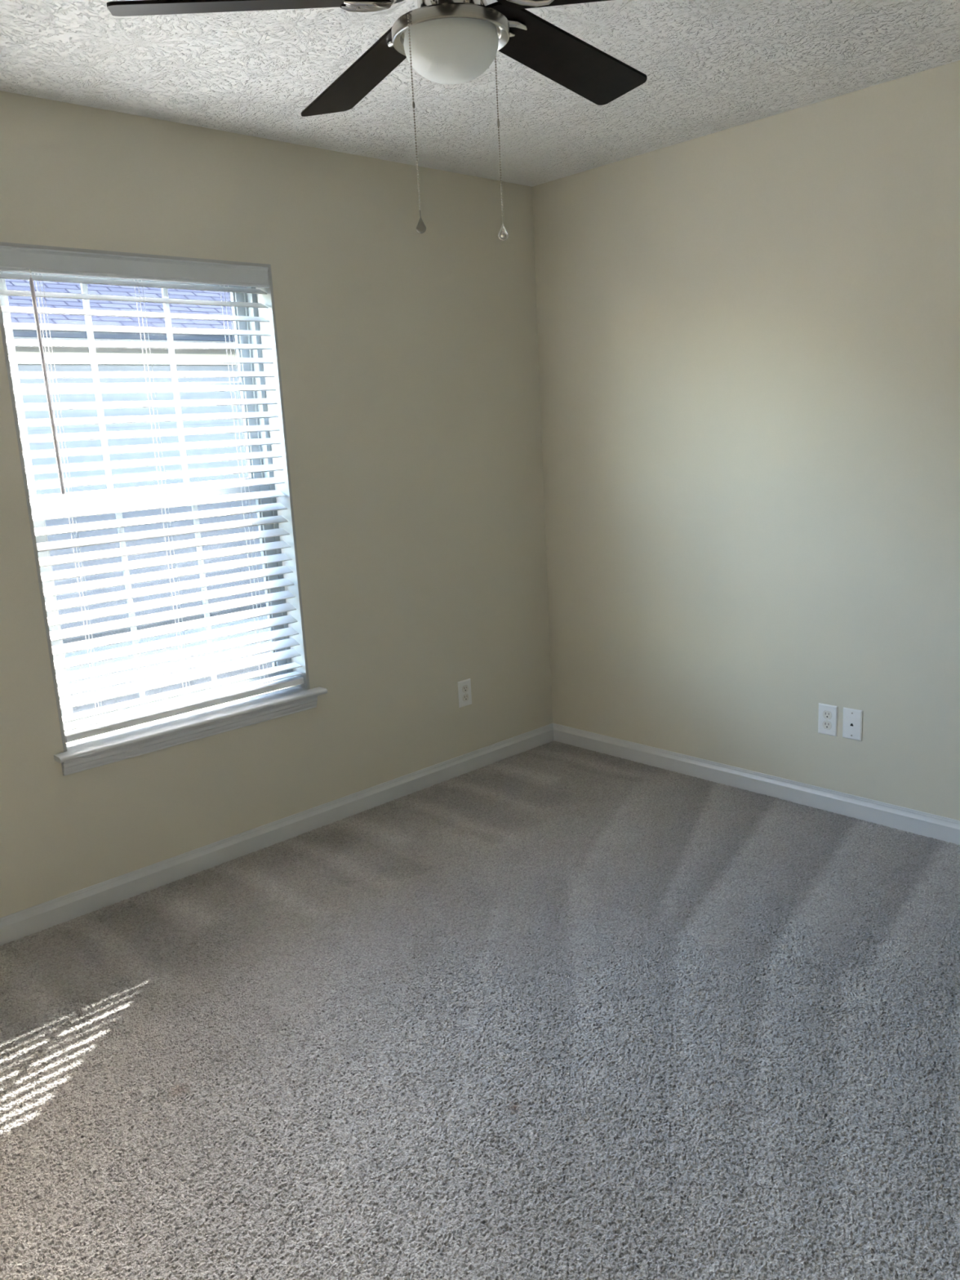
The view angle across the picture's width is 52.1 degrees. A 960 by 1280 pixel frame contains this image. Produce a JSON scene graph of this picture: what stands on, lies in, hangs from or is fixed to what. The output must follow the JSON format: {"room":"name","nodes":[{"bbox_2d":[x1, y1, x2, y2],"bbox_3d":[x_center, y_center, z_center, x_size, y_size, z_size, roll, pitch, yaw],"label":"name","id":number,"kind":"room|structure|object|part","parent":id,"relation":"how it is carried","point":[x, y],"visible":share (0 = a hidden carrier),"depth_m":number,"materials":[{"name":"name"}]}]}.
{"room":"empty bedroom","nodes":[
{"label":"empty bedroom","id":0,"kind":"room"},
{"bbox_2d":[0,90,552,917],"bbox_3d":[-1.195,-0.364,3.159,4.160,2.460,0.170,-14,16,-42],"label":"wall","id":1,"kind":"structure","parent":0,"point":[409,358],"depth_m":3.64,"materials":[{"name":"paint"}]},
{"bbox_2d":[0,241,310,751],"bbox_3d":[-1.064,-0.476,3.266,0.912,1.500,0.171,-14,16,-42],"label":"window","id":2,"kind":"structure","parent":1,"relation":"in","point":[270,327],"depth_m":3.40,"materials":[{"name":"white paint"}]},
{"bbox_3d":[-1.121,-0.830,3.232,0.851,0.727,0.027,-14,16,-42],"label":"sash","id":3,"kind":"part","parent":2,"relation":"part of","materials":[{"name":"white plastic"}]},
{"bbox_2d":[0,245,303,742],"bbox_3d":[-1.019,-0.473,3.212,0.880,1.462,0.085,-14,16,-42],"label":"window blind","id":4,"kind":"object","parent":2,"relation":"attached to","point":[12,259],"visible":0.91,"depth_m":3.19,"materials":[{"name":"white plastic"}]},
{"bbox_3d":[-1.257,-0.408,3.017,0.002,1.397,0.054,-14,16,-42],"label":"ladder cord","id":5,"kind":"part","parent":4,"relation":"part of","materials":[{"name":"white fabric"}]},
{"bbox_3d":[-1.036,-0.464,3.219,0.002,1.397,0.054,-14,16,-42],"label":"ladder cord","id":6,"kind":"part","parent":4,"relation":"part of","materials":[{"name":"white fabric"}]},
{"bbox_3d":[-0.991,0.228,3.376,0.876,0.022,0.054,-14,16,-42],"label":"rail","id":7,"kind":"part","parent":4,"relation":"part of","materials":[{"name":"white plastic"}]},
{"bbox_3d":[-0.818,-0.519,3.419,0.002,1.397,0.054,-14,16,-42],"label":"ladder cord","id":8,"kind":"part","parent":4,"relation":"part of","materials":[{"name":"white fabric"}]},
{"bbox_3d":[-1.060,-0.128,3.357,0.851,0.738,0.028,-14,16,-42],"label":"sash","id":9,"kind":"part","parent":2,"relation":"part of","materials":[{"name":"white plastic"}]},
{"bbox_3d":[-1.093,-0.476,3.298,0.892,1.490,0.075,-14,16,-42],"label":"frame","id":10,"kind":"part","parent":2,"relation":"part of","materials":[{"name":"white plastic"}]},
{"bbox_2d":[53,685,327,776],"bbox_3d":[-0.973,0.299,3.386,0.986,0.073,0.143,-14,16,-42],"label":"window sill","id":11,"kind":"structure","parent":1,"relation":"attached to","point":[90,753],"depth_m":3.32,"materials":[{"name":"white paint"}]},
{"bbox_2d":[0,723,553,946],"bbox_3d":[-1.069,0.799,3.341,3.920,0.100,0.014,-14,16,-42],"label":"baseboard","id":12,"kind":"structure","parent":1,"relation":"attached to","point":[37,918],"depth_m":3.54,"materials":[{"name":"white paint"}]},
{"bbox_2d":[457,678,471,707],"bbox_3d":[-0.064,0.228,4.215,0.074,0.115,0.007,-14,16,-42],"label":"power outlet","id":13,"kind":"object","parent":1,"relation":"attached to","point":[464,695],"visible":1,"depth_m":4.21,"materials":[{"name":"white plastic"}]},
{"bbox_2d":[462,684,468,692],"bbox_3d":[-0.063,0.209,4.209,0.034,0.028,0.001,-14,16,-42],"label":"receptacle","id":14,"kind":"object","parent":13,"relation":"attached to","point":[464,687],"depth_m":4.21,"materials":[{"name":"white plastic"}]},
{"bbox_2d":[462,693,468,701],"bbox_3d":[-0.061,0.247,4.217,0.034,0.028,0.001,-14,16,-42],"label":"receptacle","id":15,"kind":"object","parent":13,"relation":"attached to","point":[465,696],"depth_m":4.22,"materials":[{"name":"white plastic"}]},
{"bbox_2d":[0,740,959,1279],"bbox_3d":[0.068,1.021,2.161,3.920,0.001,3.320,-14,16,-42],"label":"floor","id":16,"kind":"structure","parent":0,"point":[553,1010],"depth_m":2.36,"materials":[{"name":"carpet"}]},
{"bbox_2d":[0,0,959,186],"bbox_3d":[-0.081,-1.413,1.657,4.160,0.100,3.610,-14,16,-42],"label":"ceiling","id":17,"kind":"structure","parent":0,"point":[709,66],"depth_m":2.77,"materials":[{"name":"white paint"}]},
{"bbox_2d":[106,0,647,240],"bbox_3d":[-0.040,-1.053,1.755,1.082,0.646,1.100,-14,16,-42],"label":"ceiling fan","id":18,"kind":"object","parent":17,"relation":"hanging from","point":[445,42],"visible":1,"depth_m":1.72,"materials":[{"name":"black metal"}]},
{"bbox_3d":[-0.366,-1.066,1.648,0.488,0.065,0.125,-6,12,-12],"label":"blade","id":19,"kind":"part","parent":18,"relation":"part of","materials":[{"name":"black wood"}]},
{"bbox_3d":[-0.221,-1.152,1.986,0.125,0.054,0.488,-10,14,-30],"label":"blade","id":20,"kind":"part","parent":18,"relation":"part of","materials":[{"name":"black wood"}]},
{"bbox_3d":[-0.096,-0.911,1.693,0.003,0.327,0.054,7,16,39],"label":"pull chain","id":21,"kind":"part","parent":18,"relation":"part of","materials":[{"name":"silver metal"}]},
{"bbox_3d":[-0.050,-1.027,1.732,0.167,0.076,0.167,-14,16,-42],"label":"lamp shade","id":22,"kind":"part","parent":18,"relation":"part of","materials":[{"name":"white glass"}]},
{"bbox_3d":[0.015,-0.948,1.806,0.055,0.314,0.003,-14,16,-41],"label":"pull chain","id":23,"kind":"part","parent":18,"relation":"part of","materials":[{"name":"silver metal"}]},
{"bbox_3d":[0.244,-1.078,1.594,0.488,0.074,0.125,2,13,23],"label":"blade","id":24,"kind":"part","parent":18,"relation":"part of","materials":[{"name":"black wood"}]},
{"bbox_3d":[0.156,-1.160,1.954,0.125,0.060,0.488,7,16,40],"label":"blade","id":25,"kind":"part","parent":18,"relation":"part of","materials":[{"name":"black wood"}]},
{"bbox_2d":[532,60,959,820],"bbox_3d":[1.509,-0.521,3.206,0.120,2.460,3.440,-14,16,-42],"label":"wall","id":26,"kind":"structure","parent":0,"point":[748,334],"depth_m":3.58,"materials":[{"name":"paint"}]},
{"bbox_2d":[552,723,959,845],"bbox_3d":[1.482,0.636,3.452,0.014,0.100,3.320,-14,16,-42],"label":"baseboard","id":27,"kind":"structure","parent":26,"relation":"attached to","point":[917,822],"depth_m":3.80,"materials":[{"name":"white paint"}]},
{"bbox_2d":[817,702,837,736],"bbox_3d":[1.272,0.292,3.593,0.007,0.115,0.074,-14,16,-42],"label":"power outlet","id":28,"kind":"object","parent":26,"relation":"attached to","point":[828,713],"visible":1,"depth_m":3.59,"materials":[{"name":"white plastic"}]},
{"bbox_2d":[822,720,831,728],"bbox_3d":[1.271,0.312,3.595,0.002,0.029,0.035,-14,16,-42],"label":"receptacle","id":29,"kind":"object","parent":28,"relation":"attached to","point":[826,724],"depth_m":3.59,"materials":[{"name":"white plastic"}]},
{"bbox_2d":[822,711,831,719],"bbox_3d":[1.269,0.274,3.587,0.001,0.028,0.034,-14,16,-42],"label":"receptacle","id":30,"kind":"object","parent":28,"relation":"attached to","point":[826,714],"depth_m":3.59,"materials":[{"name":"white plastic"}]},
{"bbox_2d":[842,706,862,741],"bbox_3d":[1.336,0.302,3.525,0.007,0.113,0.072,-14,16,-42],"label":"phone jack","id":31,"kind":"object","parent":26,"relation":"attached to","point":[852,718],"visible":1,"depth_m":3.52,"materials":[{"name":"plastic"}]},
{"label":"outside","id":32,"kind":"structure","parent":0,"visible":0},
{"bbox_2d":[62,603,272,713],"bbox_3d":[0.367,0.812,4.728,80.000,0.100,80.000,-14,16,-42],"label":"ground","id":33,"kind":"structure","parent":32,"point":[133,696],"depth_m":7.67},
{"bbox_2d":[4,279,266,639],"bbox_3d":[-4.611,-2.840,12.170,22.700,4.434,6.430,-14,16,-42],"label":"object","id":34,"kind":"structure","parent":33,"relation":"on","point":[11,284],"depth_m":9.61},
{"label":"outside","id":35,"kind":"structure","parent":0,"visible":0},
{"bbox_2d":[64,615,271,697],"bbox_3d":[-1.482,-0.170,9.488,24.000,0.015,1.800,-14,16,-42],"label":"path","id":36,"kind":"structure","parent":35,"point":[264,617],"depth_m":8.54,"materials":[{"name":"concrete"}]}
]}

